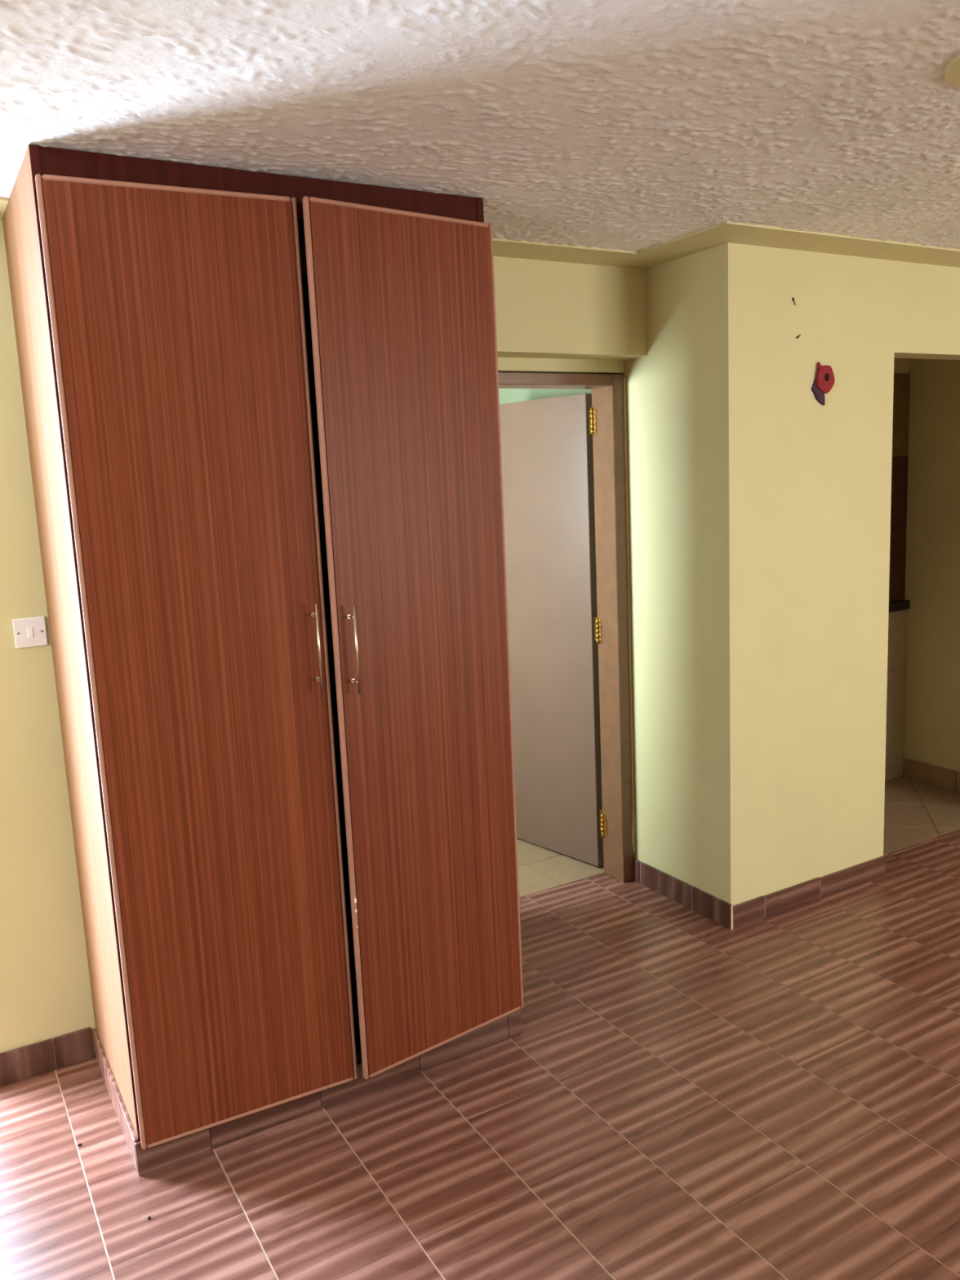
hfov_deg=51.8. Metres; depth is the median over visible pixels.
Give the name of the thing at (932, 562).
wall
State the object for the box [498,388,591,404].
wall
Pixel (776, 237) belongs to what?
trim
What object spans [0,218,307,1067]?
wall
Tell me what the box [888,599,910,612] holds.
stone ledge
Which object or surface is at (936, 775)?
baseboard
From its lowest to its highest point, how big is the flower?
0.152 m
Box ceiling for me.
[0,0,959,251]
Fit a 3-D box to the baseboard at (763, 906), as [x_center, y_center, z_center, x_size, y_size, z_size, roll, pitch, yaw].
[2.096,0.858,4.295,2.715,0.085,0.011,-8,11,-30]
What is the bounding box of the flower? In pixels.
[811,361,835,405]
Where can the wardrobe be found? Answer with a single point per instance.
(268, 501)
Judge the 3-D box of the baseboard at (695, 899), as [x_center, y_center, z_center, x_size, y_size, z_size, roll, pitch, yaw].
[0.779,0.983,3.858,0.011,0.095,0.565,-8,11,-30]
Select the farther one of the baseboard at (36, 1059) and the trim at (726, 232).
the trim at (726, 232)
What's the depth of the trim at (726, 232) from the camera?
3.19 m
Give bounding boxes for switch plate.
[12,616,48,648]
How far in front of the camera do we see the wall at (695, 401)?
3.58 m
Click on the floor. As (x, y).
(681, 1094)
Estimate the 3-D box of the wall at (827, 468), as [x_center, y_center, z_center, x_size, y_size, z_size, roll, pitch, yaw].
[2.271,-0.332,4.320,3.008,2.412,0.130,-8,11,-30]
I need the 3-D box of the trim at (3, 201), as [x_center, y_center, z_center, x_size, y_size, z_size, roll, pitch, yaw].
[-1.367,-1.083,2.445,0.349,0.008,0.190,-8,11,-30]
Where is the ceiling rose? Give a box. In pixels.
[943,53,959,88]
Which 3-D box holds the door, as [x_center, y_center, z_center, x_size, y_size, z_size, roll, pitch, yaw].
[0.011,-0.012,4.114,0.847,2.041,0.890,-8,11,-30]
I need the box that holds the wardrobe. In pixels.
[2,144,523,1176]
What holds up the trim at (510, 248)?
attached to the wall at (552, 317)
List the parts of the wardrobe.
panel, door, rail, handle, panel, handle, panel, door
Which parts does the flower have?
flower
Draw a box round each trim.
[0,196,8,219]
[493,238,678,269]
[637,221,771,257]
[729,226,959,267]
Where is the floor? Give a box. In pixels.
[0,776,959,1279]
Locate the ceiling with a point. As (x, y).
(625, 125)
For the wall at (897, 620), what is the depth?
5.10 m
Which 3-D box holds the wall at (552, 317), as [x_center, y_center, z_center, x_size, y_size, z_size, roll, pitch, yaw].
[0.150,-0.131,3.668,1.020,2.412,0.266,-8,11,-30]
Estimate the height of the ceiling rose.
0.006 m
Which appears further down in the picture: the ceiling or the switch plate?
the switch plate
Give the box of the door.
[497,372,635,882]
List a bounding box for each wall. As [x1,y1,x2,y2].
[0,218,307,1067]
[493,256,646,373]
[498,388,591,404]
[620,242,763,905]
[762,246,959,895]
[884,357,910,781]
[903,358,959,776]
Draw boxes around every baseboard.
[0,1026,93,1086]
[632,857,733,929]
[733,855,884,928]
[904,758,959,791]

